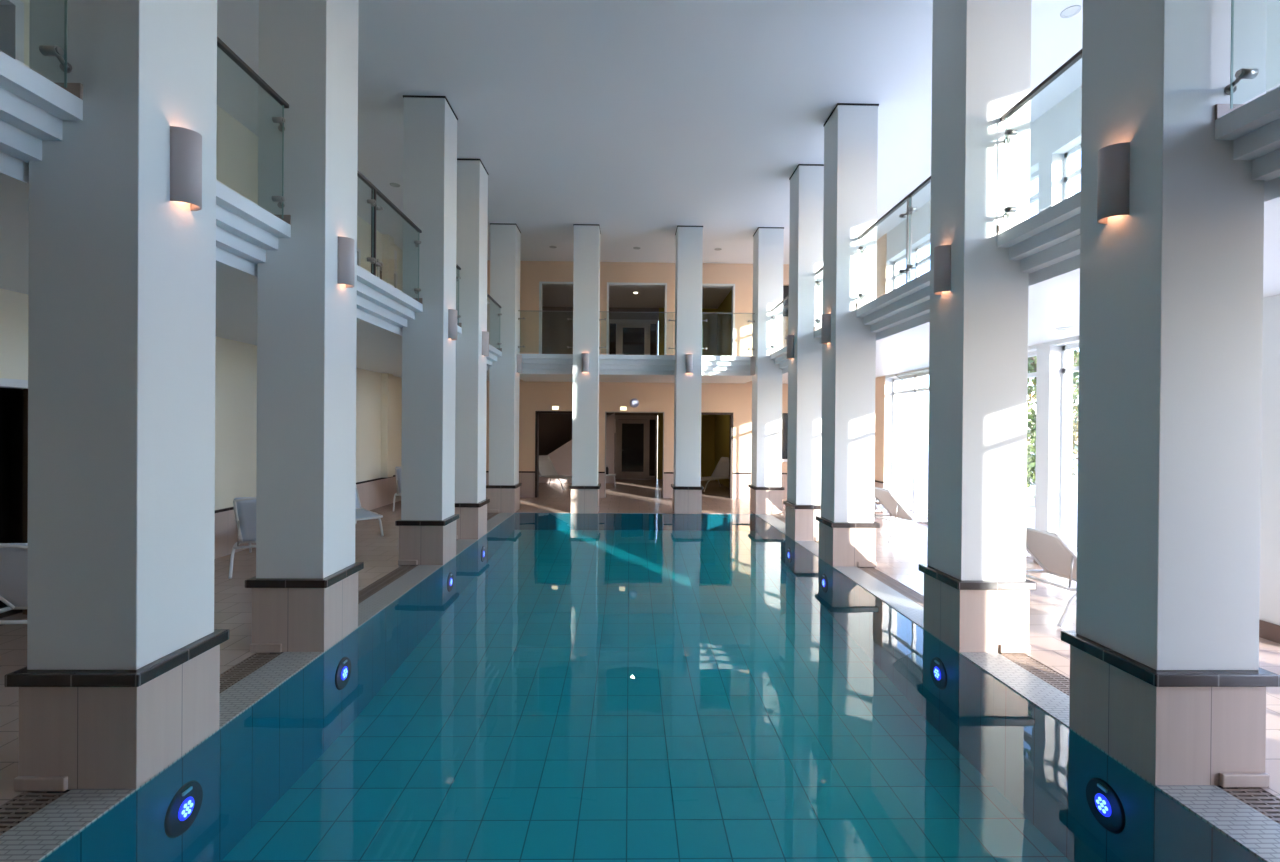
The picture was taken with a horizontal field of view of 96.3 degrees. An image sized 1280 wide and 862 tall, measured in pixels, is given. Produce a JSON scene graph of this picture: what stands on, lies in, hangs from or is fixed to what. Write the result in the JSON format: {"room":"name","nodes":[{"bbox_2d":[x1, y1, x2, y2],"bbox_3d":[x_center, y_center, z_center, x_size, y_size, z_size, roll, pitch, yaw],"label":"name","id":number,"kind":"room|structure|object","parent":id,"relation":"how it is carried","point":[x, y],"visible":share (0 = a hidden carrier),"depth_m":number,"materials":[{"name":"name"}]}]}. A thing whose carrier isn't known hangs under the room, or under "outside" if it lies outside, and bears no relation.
{"room":"indoor swimming pool","nodes":[
{"label":"indoor swimming pool","id":0,"kind":"room"},
{"bbox_2d":[0,271,381,625],"bbox_3d":[-6.442,-1.300,8.482,1.400,6.113,10.400,0,0,-1],"label":"wall","id":1,"kind":"structure","parent":0,"point":[11,400],"depth_m":6.38,"materials":[{"name":"paint"}]},
{"bbox_2d":[0,0,402,509],"bbox_3d":[-5.587,-1.281,5.396,0.200,5.913,18.200,0,0,-1],"label":"wall","id":2,"kind":"structure","parent":0,"point":[236,145],"depth_m":7.90,"materials":[{"name":"beige paint"}]},
{"bbox_2d":[0,0,23,64],"bbox_3d":[-5.545,-2.691,4.476,0.230,2.160,1.170,0,0,-1],"label":"door","id":3,"kind":"structure","parent":2,"relation":"in","point":[11,11],"depth_m":4.99,"materials":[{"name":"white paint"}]},
{"bbox_2d":[0,378,27,388],"bbox_3d":[-5.585,0.611,5.269,0.230,2.130,1.230,0,0,-1],"label":"door","id":4,"kind":"structure","parent":2,"relation":"in","point":[4,383],"depth_m":5.01,"materials":[{"name":"white paint"}]},
{"bbox_2d":[23,389,27,614],"bbox_3d":[-5.584,0.645,5.519,0.100,2.060,0.570,0,0,-1],"label":"door frame","id":5,"kind":"structure","parent":4,"relation":"attached to","point":[25,391],"depth_m":5.23,"materials":[{"name":"brown wood"}]},
{"bbox_2d":[215,475,395,512],"bbox_3d":[-5.488,1.059,5.293,0.030,0.035,17.970,0,0,-1],"label":"trim","id":6,"kind":"structure","parent":2,"relation":"attached to","point":[229,508],"depth_m":11.33,"materials":[{"name":"tile"}]},
{"bbox_2d":[214,477,400,558],"bbox_3d":[-5.500,1.377,5.303,0.012,0.600,17.988,0,0,-1],"label":"trim","id":7,"kind":"structure","parent":2,"relation":"attached to","point":[378,493],"depth_m":11.41,"materials":[{"name":"tile"}]},
{"bbox_2d":[377,259,396,288],"bbox_3d":[-5.691,-2.649,12.690,0.230,2.010,1.000,0,0,-1],"label":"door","id":8,"kind":"structure","parent":2,"relation":"in","point":[379,269],"depth_m":12.77,"materials":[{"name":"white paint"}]},
{"bbox_2d":[41,513,514,861],"bbox_3d":[-2.586,2.099,4.208,0.300,0.768,15.690,0,0,-1],"label":"wall","id":9,"kind":"structure","parent":0,"point":[243,769],"depth_m":3.76,"materials":[{"name":"tile"}]},
{"bbox_2d":[164,780,202,837],"bbox_3d":[-2.404,2.000,3.037,0.022,0.256,0.256,0,0,-1],"label":"pool light","id":10,"kind":"object","parent":9,"relation":"attached to","point":[184,807],"visible":1,"depth_m":3.02,"materials":[{"name":"grey"}]},
{"bbox_2d":[0,513,513,861],"bbox_3d":[-2.581,1.710,4.067,0.300,0.013,15.410,0,0,-1],"label":"pool overflow grate","id":11,"kind":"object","parent":9,"relation":"on","point":[48,829],"depth_m":2.91,"materials":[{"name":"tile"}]},
{"bbox_2d":[335,657,350,689],"bbox_3d":[-2.433,1.993,4.720,0.022,0.256,0.256,0,0,-1],"label":"pool light","id":12,"kind":"object","parent":9,"relation":"attached to","point":[343,671],"visible":1,"depth_m":4.69,"materials":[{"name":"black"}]},
{"bbox_2d":[447,572,453,591],"bbox_3d":[-2.483,1.981,7.533,0.022,0.256,0.256,0,0,-1],"label":"pool light","id":13,"kind":"object","parent":9,"relation":"attached to","point":[450,580],"visible":1,"depth_m":7.50,"materials":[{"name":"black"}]},
{"bbox_2d":[381,234,393,477],"bbox_3d":[-5.543,-1.627,12.597,0.140,5.277,0.300,0,0,-1],"label":"wall","id":14,"kind":"structure","parent":0,"point":[387,379],"depth_m":12.46,"materials":[{"name":"beige paint"}]},
{"bbox_2d":[539,307,658,454],"bbox_3d":[-1.958,-1.309,19.838,5.170,5.913,0.150,0,0,-1],"label":"wall","id":15,"kind":"structure","parent":0,"point":[557,331],"depth_m":19.74,"materials":[{"name":"beige paint"}]},
{"bbox_2d":[606,415,657,478],"bbox_3d":[-0.330,0.561,19.710,1.850,2.200,0.160,0,0,-1],"label":"door","id":16,"kind":"structure","parent":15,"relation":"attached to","point":[635,440],"depth_m":19.71,"materials":[{"name":"beige"}]},
{"bbox_2d":[609,319,657,354],"bbox_3d":[-0.304,-2.729,19.697,1.850,2.200,0.160,0,0,-1],"label":"door","id":17,"kind":"structure","parent":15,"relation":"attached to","point":[628,336],"depth_m":19.70,"materials":[{"name":"beige"}]},
{"bbox_2d":[515,513,754,530],"bbox_3d":[-0.098,2.085,11.949,4.950,0.776,0.300,0,0,-1],"label":"wall","id":18,"kind":"structure","parent":0,"point":[523,521],"depth_m":11.80,"materials":[{"name":"tile"}]},
{"bbox_2d":[486,260,788,472],"bbox_3d":[-0.098,-1.274,14.495,11.100,5.913,0.200,0,0,-1],"label":"wall","id":19,"kind":"structure","parent":0,"point":[735,398],"depth_m":14.39,"materials":[{"name":"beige paint"}]},
{"bbox_2d":[535,411,571,497],"bbox_3d":[-2.092,0.585,14.463,1.060,2.165,0.230,0,0,-1],"label":"door frame","id":20,"kind":"structure","parent":19,"relation":"in","point":[536,412],"depth_m":14.34,"materials":[{"name":"brown"}]},
{"bbox_2d":[539,281,572,353],"bbox_3d":[-2.007,-2.677,14.456,1.040,2.110,0.220,0,0,-1],"label":"door frame","id":21,"kind":"structure","parent":19,"relation":"in","point":[541,284],"depth_m":14.34,"materials":[{"name":"white paint"}]},
{"bbox_2d":[605,412,663,497],"bbox_3d":[-0.140,0.600,14.505,1.485,2.165,0.215,0,0,-1],"label":"door frame","id":22,"kind":"structure","parent":19,"relation":"in","point":[605,412],"depth_m":14.41,"materials":[{"name":"beige"}]},
{"bbox_2d":[486,472,786,498],"bbox_3d":[-0.267,1.372,14.397,10.800,0.620,0.012,0,0,-1],"label":"wainscoting","id":23,"kind":"structure","parent":19,"relation":"attached to","point":[741,490],"depth_m":14.41,"materials":[{"name":"tile"}]},
{"bbox_2d":[606,282,666,354],"bbox_3d":[-0.085,-2.662,14.490,1.505,2.110,0.220,0,0,-1],"label":"door frame","id":24,"kind":"structure","parent":19,"relation":"in","point":[608,283],"depth_m":14.39,"materials":[{"name":"white paint"}]},
{"bbox_2d":[486,471,786,473],"bbox_3d":[-0.264,1.044,14.387,10.800,0.035,0.030,0,0,-1],"label":"trim","id":25,"kind":"structure","parent":19,"relation":"attached to","point":[486,471],"depth_m":14.39,"materials":[{"name":"tile"}]},
{"bbox_2d":[701,412,732,498],"bbox_3d":[1.812,0.615,14.532,1.050,2.165,0.230,0,0,-1],"label":"door frame","id":26,"kind":"structure","parent":19,"relation":"in","point":[702,413],"depth_m":14.43,"materials":[{"name":"brown"}]},
{"bbox_2d":[702,284,734,355],"bbox_3d":[1.847,-2.647,14.524,1.070,2.110,0.220,0,0,-1],"label":"door frame","id":27,"kind":"structure","parent":19,"relation":"in","point":[732,286],"depth_m":14.42,"materials":[{"name":"white paint"}]},
{"bbox_2d":[782,286,788,458],"bbox_3d":[3.913,-1.486,14.576,0.880,4.400,0.020,0,0,-1],"label":"window","id":28,"kind":"structure","parent":19,"relation":"in","point":[785,288],"depth_m":14.57,"materials":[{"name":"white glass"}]},
{"bbox_2d":[0,443,1279,805],"bbox_3d":[19.290,1.841,28.055,50.400,0.120,102.599,0,0,-1],"label":"floor","id":29,"kind":"structure","parent":0,"point":[899,559],"depth_m":6.90,"materials":[{"name":"beige tile"}]},
{"bbox_2d":[0,543,27,623],"bbox_3d":[-4.536,1.218,4.737,0.690,0.924,1.745,0,0,-5],"label":"sun lounger","id":30,"kind":"object","parent":29,"relation":"on","point":[13,556],"visible":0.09,"depth_m":4.08,"materials":[{"name":"white"}]},
{"bbox_2d":[0,792,66,834],"bbox_3d":[-2.790,1.748,1.486,0.210,0.070,2.456,0,0,-1],"label":"drain grate","id":31,"kind":"object","parent":29,"relation":"in","point":[19,808],"visible":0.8,"depth_m":2.61,"materials":[{"name":"brown plastic"}]},
{"bbox_2d":[4,0,228,791],"bbox_3d":[-2.666,-1.247,3.003,0.622,5.917,0.622,0,0,-1],"label":"column","id":32,"kind":"structure","parent":29,"relation":"on","point":[120,679],"depth_m":2.75,"materials":[{"name":"white paint"}]},
{"bbox_2d":[170,126,201,210],"bbox_3d":[-2.359,-1.370,3.008,0.095,0.380,0.144,0,0,-1],"label":"wall lamp","id":33,"kind":"object","parent":32,"relation":"attached to","point":[185,144],"visible":1,"depth_m":2.96,"materials":[{"name":"grey"}]},
{"bbox_2d":[229,497,255,578],"bbox_3d":[-4.698,1.207,7.344,0.690,0.924,1.745,0,0,-27],"label":"sun lounger","id":34,"kind":"object","parent":29,"relation":"on","point":[244,507],"visible":0.41,"depth_m":6.66,"materials":[{"name":"white"}]},
{"bbox_2d":[220,653,281,692],"bbox_3d":[-2.832,1.738,3.843,0.210,0.070,1.106,0,0,-1],"label":"drain grate","id":35,"kind":"object","parent":29,"relation":"in","point":[228,678],"visible":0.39,"depth_m":4.11,"materials":[{"name":"brown plastic"}]},
{"bbox_2d":[245,0,363,652],"bbox_3d":[-2.696,-1.254,4.686,0.622,5.917,0.622,0,0,-1],"label":"column","id":36,"kind":"structure","parent":29,"relation":"on","point":[304,586],"depth_m":4.43,"materials":[{"name":"white paint"}]},
{"bbox_2d":[337,236,354,287],"bbox_3d":[-2.389,-1.377,4.691,0.095,0.380,0.144,0,0,-1],"label":"wall lamp","id":37,"kind":"object","parent":36,"relation":"attached to","point":[346,246],"visible":1,"depth_m":4.64,"materials":[{"name":"silver metal"}]},
{"bbox_2d":[355,486,383,535],"bbox_3d":[-4.796,1.198,9.402,0.690,0.924,1.745,0,0,-41],"label":"sun lounger","id":38,"kind":"object","parent":29,"relation":"on","point":[361,513],"visible":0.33,"depth_m":9.25,"materials":[{"name":"white"}]},
{"bbox_2d":[358,565,416,603],"bbox_3d":[-2.872,1.729,6.091,0.210,0.070,2.237,0,0,-1],"label":"drain grate","id":39,"kind":"object","parent":29,"relation":"in","point":[363,594],"visible":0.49,"depth_m":6.42,"materials":[{"name":"brown plastic"}]},
{"bbox_2d":[393,467,400,511],"bbox_3d":[-4.935,1.184,12.571,0.690,0.924,1.745,0,0,-16],"label":"sun lounger","id":40,"kind":"object","parent":29,"relation":"on","point":[397,469],"visible":0.28,"depth_m":11.86,"materials":[{"name":"white"}]},
{"bbox_2d":[395,95,459,564],"bbox_3d":[-2.746,-1.265,7.499,0.622,5.917,0.622,0,0,-1],"label":"column","id":41,"kind":"structure","parent":29,"relation":"on","point":[427,523],"depth_m":7.24,"materials":[{"name":"white paint"}]},
{"bbox_2d":[448,309,457,339],"bbox_3d":[-2.439,-1.388,7.504,0.095,0.380,0.144,0,0,-1],"label":"wall lamp","id":42,"kind":"object","parent":41,"relation":"attached to","point":[452,314],"visible":1,"depth_m":7.45,"materials":[{"name":"silver metal"}]},
{"bbox_2d":[455,158,489,539],"bbox_3d":[-2.776,-1.272,9.182,0.622,5.917,0.622,0,0,-1],"label":"column","id":43,"kind":"structure","parent":29,"relation":"on","point":[471,502],"depth_m":8.93,"materials":[{"name":"white paint"}]},
{"bbox_2d":[482,331,488,355],"bbox_3d":[-2.469,-1.395,9.187,0.095,0.380,0.144,0,0,-1],"label":"wall lamp","id":44,"kind":"object","parent":43,"relation":"attached to","point":[485,335],"visible":1,"depth_m":9.13,"materials":[{"name":"silver metal"}]},
{"bbox_2d":[486,223,521,512],"bbox_3d":[-2.826,-1.283,11.996,0.622,5.917,0.622,0,0,-1],"label":"column","id":45,"kind":"structure","parent":29,"relation":"on","point":[503,488],"depth_m":11.73,"materials":[{"name":"white paint"}]},
{"bbox_2d":[517,354,521,372],"bbox_3d":[-2.519,-1.407,12.001,0.095,0.380,0.144,0,0,-1],"label":"wall lamp","id":46,"kind":"object","parent":45,"relation":"attached to","point":[519,356],"visible":1,"depth_m":11.94,"materials":[{"name":"silver metal"}]},
{"bbox_2d":[539,455,571,489],"bbox_3d":[-2.413,1.197,16.720,1.679,0.906,0.690,1,0,44],"label":"sun lounger","id":47,"kind":"object","parent":29,"relation":"on","point":[547,469],"visible":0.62,"depth_m":17.08,"materials":[{"name":"white"}]},
{"bbox_2d":[539,413,615,482],"bbox_3d":[-2.379,0.523,18.788,3.120,2.250,1.150,0,0,-1],"label":"staircase","id":48,"kind":"structure","parent":29,"relation":"on","point":[561,458],"depth_m":18.22,"materials":[{"name":"grey"}]},
{"bbox_2d":[569,224,600,513],"bbox_3d":[-1.124,-1.270,12.006,0.622,5.917,0.622,0,0,-1],"label":"column","id":49,"kind":"structure","parent":29,"relation":"on","point":[585,487],"depth_m":11.74,"materials":[{"name":"white paint"}]},
{"bbox_2d":[582,353,588,371],"bbox_3d":[-1.118,-1.394,11.699,0.144,0.380,0.095,0,0,-1],"label":"wall lamp","id":50,"kind":"object","parent":49,"relation":"attached to","point":[585,356],"visible":1,"depth_m":11.66,"materials":[{"name":"silver metal"}]},
{"bbox_2d":[671,226,702,513],"bbox_3d":[1.004,-1.254,12.044,0.622,5.917,0.622,0,0,-1],"label":"column","id":51,"kind":"structure","parent":29,"relation":"on","point":[687,487],"depth_m":11.78,"materials":[{"name":"white paint"}]},
{"bbox_2d":[686,354,692,372],"bbox_3d":[1.010,-1.378,11.737,0.144,0.380,0.095,0,0,-1],"label":"wall lamp","id":52,"kind":"object","parent":51,"relation":"attached to","point":[689,357],"visible":1,"depth_m":11.71,"materials":[{"name":"silver metal"}]},
{"bbox_2d":[701,457,728,491],"bbox_3d":[2.059,1.232,16.563,1.679,0.906,0.690,0,0,-43],"label":"sun lounger","id":53,"kind":"object","parent":29,"relation":"on","point":[721,471],"visible":0.57,"depth_m":16.93,"materials":[{"name":"white"}]},
{"bbox_2d":[748,227,784,513],"bbox_3d":[2.678,-1.241,12.094,0.622,5.917,0.622,0,0,-1],"label":"column","id":54,"kind":"structure","parent":29,"relation":"on","point":[766,490],"depth_m":11.83,"materials":[{"name":"white paint"}]},
{"bbox_2d":[750,357,755,374],"bbox_3d":[2.372,-1.369,12.088,0.095,0.380,0.144,0,0,-1],"label":"wall lamp","id":55,"kind":"object","parent":54,"relation":"attached to","point":[753,359],"visible":1,"depth_m":12.02,"materials":[{"name":"silver metal"}]},
{"bbox_2d":[783,164,823,540],"bbox_3d":[2.728,-1.230,9.280,0.622,5.917,0.622,0,0,-1],"label":"column","id":56,"kind":"structure","parent":29,"relation":"on","point":[803,502],"depth_m":9.02,"materials":[{"name":"white paint"}]},
{"bbox_2d":[787,335,793,358],"bbox_3d":[2.422,-1.357,9.274,0.095,0.380,0.144,0,0,-1],"label":"wall lamp","id":57,"kind":"object","parent":56,"relation":"attached to","point":[790,338],"visible":1,"depth_m":9.21,"materials":[{"name":"silver metal"}]},
{"bbox_2d":[816,103,879,566],"bbox_3d":[2.758,-1.223,7.597,0.622,5.917,0.622,0,0,-1],"label":"column","id":58,"kind":"structure","parent":29,"relation":"on","point":[847,525],"depth_m":7.34,"materials":[{"name":"white paint"}]},
{"bbox_2d":[821,314,830,343],"bbox_3d":[2.452,-1.351,7.591,0.095,0.380,0.144,0,0,-1],"label":"wall lamp","id":59,"kind":"object","parent":58,"relation":"attached to","point":[826,318],"visible":1,"depth_m":7.53,"materials":[{"name":"silver metal"}]},
{"bbox_2d":[874,487,927,542],"bbox_3d":[4.586,1.319,9.312,1.679,0.828,0.690,0,0,-10],"label":"sun lounger","id":60,"kind":"object","parent":29,"relation":"on","point":[885,497],"visible":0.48,"depth_m":9.13,"materials":[{"name":"white"}]},
{"bbox_2d":[874,503,927,513],"bbox_3d":[4.547,1.315,10.480,1.679,0.828,0.690,0,0,-8],"label":"sun lounger","id":61,"kind":"object","parent":29,"relation":"on","point":[909,507],"visible":0.21,"depth_m":10.50,"materials":[{"name":"white"}]},
{"bbox_2d":[918,0,1036,652],"bbox_3d":[2.808,-1.211,4.784,0.622,5.917,0.622,0,0,-1],"label":"column","id":62,"kind":"structure","parent":29,"relation":"on","point":[977,588],"depth_m":4.53,"materials":[{"name":"white paint"}]},
{"bbox_2d":[934,245,950,294],"bbox_3d":[2.502,-1.339,4.778,0.095,0.380,0.144,0,0,-1],"label":"wall lamp","id":63,"kind":"object","parent":62,"relation":"attached to","point":[942,254],"visible":1,"depth_m":4.72,"materials":[{"name":"silver metal"}]},
{"bbox_2d":[1026,527,1076,626],"bbox_3d":[4.494,1.333,5.554,1.679,0.828,0.690,0,0,-9],"label":"sun lounger","id":64,"kind":"object","parent":29,"relation":"on","point":[1050,550],"visible":0.34,"depth_m":5.40,"materials":[{"name":"white"}]},
{"bbox_2d":[1027,349,1078,498],"bbox_3d":[9.476,-1.609,13.449,4.247,6.800,3.005,0,0,-38],"label":"tree","id":65,"kind":"object","parent":29,"relation":"on","point":[1032,367],"visible":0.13,"depth_m":13.05,"materials":[{"name":"green plant"}]},
{"bbox_2d":[1027,352,1078,475],"bbox_3d":[13.000,-1.071,17.626,4.138,5.748,3.016,1,0,20],"label":"tree","id":66,"kind":"object","parent":29,"relation":"on","point":[1074,428],"visible":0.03,"depth_m":17.32,"materials":[{"name":"green plant"}]},
{"bbox_2d":[1061,0,1279,786],"bbox_3d":[2.838,-1.204,3.101,0.622,5.917,0.622,0,0,-1],"label":"column","id":67,"kind":"structure","parent":29,"relation":"on","point":[1167,679],"depth_m":2.85,"materials":[{"name":"white paint"}]},
{"bbox_2d":[1097,142,1129,223],"bbox_3d":[2.532,-1.332,3.095,0.095,0.380,0.144,0,0,-1],"label":"wall lamp","id":68,"kind":"object","parent":67,"relation":"attached to","point":[1114,159],"visible":1,"depth_m":3.04,"materials":[{"name":"silver metal"}]},
{"bbox_2d":[0,51,1279,383],"bbox_3d":[-0.085,-1.377,5.394,10.800,0.390,18.000,0,0,-1],"label":"balcony","id":69,"kind":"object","parent":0,"point":[33,108],"depth_m":4.39,"materials":[{"name":"white paint"}]},
{"bbox_2d":[39,0,72,87],"bbox_3d":[-2.677,-2.055,1.592,0.118,0.895,2.310,0,0,-1],"label":"glass balustrade","id":70,"kind":"object","parent":69,"relation":"on","point":[46,50],"visible":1,"depth_m":2.69,"materials":[{"name":"teal"}]},
{"bbox_2d":[217,37,288,218],"bbox_3d":[-2.717,-2.064,3.841,0.118,0.895,1.179,0,0,-1],"label":"glass balustrade","id":71,"kind":"object","parent":69,"relation":"on","point":[280,199],"visible":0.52,"depth_m":4.23,"materials":[{"name":"teal"}]},
{"bbox_2d":[357,170,421,300],"bbox_3d":[-2.757,-2.058,6.089,0.118,0.925,2.310,0,0,-1],"label":"glass balustrade","id":72,"kind":"object","parent":69,"relation":"on","point":[374,190],"visible":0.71,"depth_m":5.91,"materials":[{"name":"teal"}]},
{"bbox_2d":[456,264,460,324],"bbox_3d":[-2.797,-2.082,8.337,0.118,0.895,1.179,0,0,-1],"label":"glass balustrade","id":73,"kind":"object","parent":69,"relation":"on","point":[457,266],"visible":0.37,"depth_m":8.87,"materials":[{"name":"teal"}]},
{"bbox_2d":[518,310,572,352],"bbox_3d":[-1.970,-2.082,12.038,1.198,0.880,0.118,0,0,-1],"label":"glass balustrade","id":74,"kind":"object","parent":69,"relation":"on","point":[523,346],"visible":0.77,"depth_m":12.03,"materials":[{"name":"silver"}]},
{"bbox_2d":[599,311,675,353],"bbox_3d":[-0.055,-2.068,12.072,1.624,0.880,0.118,0,0,-1],"label":"glass balustrade","id":75,"kind":"object","parent":69,"relation":"on","point":[601,319],"visible":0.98,"depth_m":12.06,"materials":[{"name":"silver"}]},
{"bbox_2d":[702,312,754,354],"bbox_3d":[1.846,-2.053,12.105,1.171,0.880,0.118,0,0,-1],"label":"glass balustrade","id":76,"kind":"object","parent":69,"relation":"on","point":[706,320],"visible":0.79,"depth_m":12.10,"materials":[{"name":"silver"}]},
{"bbox_2d":[770,295,788,352],"bbox_3d":[2.745,-2.033,10.684,0.118,0.925,2.310,0,0,-1],"label":"glass balustrade","id":77,"kind":"object","parent":69,"relation":"on","point":[787,297],"visible":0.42,"depth_m":11.28,"materials":[{"name":"teal"}]},
{"bbox_2d":[815,267,822,323],"bbox_3d":[2.785,-2.039,8.436,0.118,0.895,1.179,0,0,-1],"label":"glass balustrade","id":78,"kind":"object","parent":69,"relation":"on","point":[817,282],"visible":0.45,"depth_m":8.93,"materials":[{"name":"teal"}]},
{"bbox_2d":[858,176,930,305],"bbox_3d":[2.825,-2.015,6.188,0.118,0.925,2.310,0,0,-1],"label":"glass balustrade","id":79,"kind":"object","parent":69,"relation":"on","point":[908,198],"visible":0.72,"depth_m":6.01,"materials":[{"name":"teal"}]},
{"bbox_2d":[1000,49,1081,228],"bbox_3d":[2.865,-2.021,3.940,0.118,0.895,1.179,0,0,-1],"label":"glass balustrade","id":80,"kind":"object","parent":69,"relation":"on","point":[1010,132],"visible":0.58,"depth_m":4.29,"materials":[{"name":"teal"}]},
{"bbox_2d":[1224,0,1258,108],"bbox_3d":[2.905,-2.011,1.692,0.118,0.895,2.310,0,0,-1],"label":"glass balustrade","id":81,"kind":"object","parent":69,"relation":"on","point":[1243,73],"visible":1,"depth_m":2.79,"materials":[{"name":"teal"}]},
{"bbox_2d":[221,530,1069,861],"bbox_3d":[0.037,2.329,4.256,5.550,0.550,15.690,0,0,-1],"label":"floor","id":82,"kind":"structure","parent":0,"point":[588,695],"depth_m":4.64,"materials":[{"name":"tile"}]},
{"bbox_2d":[217,0,1082,308],"bbox_3d":[0.038,-4.305,8.185,11.100,0.200,23.600,0,0,-1],"label":"ceiling","id":83,"kind":"structure","parent":0,"point":[640,121],"depth_m":7.22,"materials":[{"name":"paint"}]},
{"bbox_2d":[1060,5,1080,17],"bbox_3d":[4.272,-4.158,5.690,0.170,0.008,0.170,0,0,-1],"label":"recessed light","id":84,"kind":"object","parent":83,"relation":"in","point":[1070,11],"visible":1,"depth_m":5.69,"materials":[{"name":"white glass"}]},
{"bbox_2d":[657,413,729,487],"bbox_3d":[2.575,0.242,17.325,3.830,2.900,5.350,0,0,-1],"label":"wall","id":85,"kind":"structure","parent":0,"point":[714,428],"depth_m":19.82,"materials":[{"name":"paint"}]},
{"bbox_2d":[658,290,731,355],"bbox_3d":[2.600,-2.909,17.312,3.830,2.623,5.350,0,0,-1],"label":"wall","id":86,"kind":"structure","parent":0,"point":[717,330],"depth_m":19.80,"materials":[{"name":"paint"}]},
{"bbox_2d":[755,515,1262,861],"bbox_3d":[2.663,2.140,4.302,0.300,0.768,15.690,0,0,-1],"label":"wall","id":87,"kind":"structure","parent":0,"point":[1043,768],"depth_m":3.84,"materials":[{"name":"tile"}]},
{"bbox_2d":[46,565,1237,792],"bbox_3d":[0.043,1.809,4.114,5.970,0.030,15.410,0,0,-1],"label":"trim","id":88,"kind":"structure","parent":87,"relation":"attached to","point":[1221,787],"depth_m":2.92,"materials":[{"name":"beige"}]},
{"bbox_2d":[859,567,923,607],"bbox_3d":[2.887,1.773,6.194,0.210,0.070,2.237,0,0,-1],"label":"drain grate","id":89,"kind":"object","parent":88,"relation":"on","point":[894,584],"visible":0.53,"depth_m":6.46,"materials":[{"name":"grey plastic"}]},
{"bbox_2d":[1001,654,1069,695],"bbox_3d":[2.927,1.782,3.945,0.210,0.070,1.106,0,0,-1],"label":"drain grate","id":90,"kind":"object","parent":88,"relation":"on","point":[1047,674],"visible":0.41,"depth_m":4.18,"materials":[{"name":"brown plastic"}]},
{"bbox_2d":[1222,788,1279,823],"bbox_3d":[2.969,1.792,1.588,0.210,0.070,2.456,0,0,-1],"label":"drain grate","id":91,"kind":"object","parent":88,"relation":"on","point":[1261,800],"visible":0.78,"depth_m":2.73,"materials":[{"name":"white plastic"}]},
{"bbox_2d":[821,573,827,592],"bbox_3d":[2.444,2.019,7.621,0.022,0.256,0.256,0,0,-1],"label":"pool light","id":92,"kind":"object","parent":87,"relation":"attached to","point":[824,581],"visible":1,"depth_m":7.59,"materials":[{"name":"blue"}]},
{"bbox_2d":[930,657,946,689],"bbox_3d":[2.494,2.031,4.807,0.022,0.256,0.256,0,0,-1],"label":"pool light","id":93,"kind":"object","parent":87,"relation":"attached to","point":[937,668],"visible":1,"depth_m":4.78,"materials":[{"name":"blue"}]},
{"bbox_2d":[755,514,1279,861],"bbox_3d":[2.668,1.750,4.160,0.300,0.013,15.410,0,0,-1],"label":"pool overflow grate","id":94,"kind":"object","parent":87,"relation":"on","point":[1244,825],"depth_m":3.53,"materials":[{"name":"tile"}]},
{"bbox_2d":[1086,778,1125,833],"bbox_3d":[2.524,2.038,3.125,0.022,0.256,0.256,0,0,-1],"label":"pool light","id":95,"kind":"object","parent":87,"relation":"attached to","point":[1103,801],"visible":1,"depth_m":3.10,"materials":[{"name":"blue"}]},
{"bbox_2d":[884,0,1279,624],"bbox_3d":[5.463,-1.195,5.493,0.300,5.913,18.000,0,0,-1],"label":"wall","id":96,"kind":"structure","parent":0,"point":[1057,131],"depth_m":7.39,"materials":[{"name":"white paint"}]},
{"bbox_2d":[875,233,886,481],"bbox_3d":[5.170,-1.538,13.313,0.012,5.293,2.350,0,0,-1],"label":"panel","id":97,"kind":"object","parent":96,"relation":"attached to","point":[881,242],"visible":0.25,"depth_m":12.35,"materials":[{"name":"paint"}]},
{"bbox_2d":[892,371,928,523],"bbox_3d":[5.398,0.315,10.732,0.060,2.850,2.834,0,0,-1],"label":"window","id":98,"kind":"structure","parent":96,"relation":"in","point":[915,376],"depth_m":11.22,"materials":[{"name":"white paint"}]},
{"bbox_2d":[894,239,929,288],"bbox_3d":[5.420,-2.585,10.721,0.060,1.990,2.834,0,0,-1],"label":"window","id":99,"kind":"structure","parent":96,"relation":"in","point":[918,263],"depth_m":11.21,"materials":[{"name":"white paint"}]},
{"bbox_2d":[1028,351,1036,557],"bbox_3d":[5.440,0.325,8.354,0.060,2.850,1.443,0,0,-1],"label":"window","id":100,"kind":"structure","parent":96,"relation":"in","point":[1034,353],"depth_m":7.93,"materials":[{"name":"white paint"}]},
{"bbox_2d":[1029,170,1038,204],"bbox_3d":[5.462,-2.575,8.342,0.060,1.990,1.443,0,0,-1],"label":"window","id":101,"kind":"structure","parent":96,"relation":"in","point":[1035,175],"depth_m":7.94,"materials":[{"name":"glass"}]},
{"bbox_2d":[1060,343,1078,543],"bbox_3d":[5.479,0.334,6.166,0.060,2.850,2.454,0,0,-1],"label":"window","id":102,"kind":"structure","parent":96,"relation":"in","point":[1066,369],"depth_m":7.34,"materials":[{"name":"white paint"}]},
{"bbox_2d":[1064,143,1080,199],"bbox_3d":[5.501,-2.566,6.154,0.060,1.990,2.454,0,0,-1],"label":"window","id":103,"kind":"structure","parent":96,"relation":"in","point":[1069,176],"depth_m":7.33,"materials":[{"name":"glass"}]},
{"bbox_2d":[1033,559,1279,643],"bbox_3d":[5.329,1.695,2.910,0.015,0.150,12.816,0,0,-1],"label":"baseboard","id":104,"kind":"structure","parent":96,"relation":"attached to","point":[1268,631],"depth_m":4.82,"materials":[{"name":"brown tile"}]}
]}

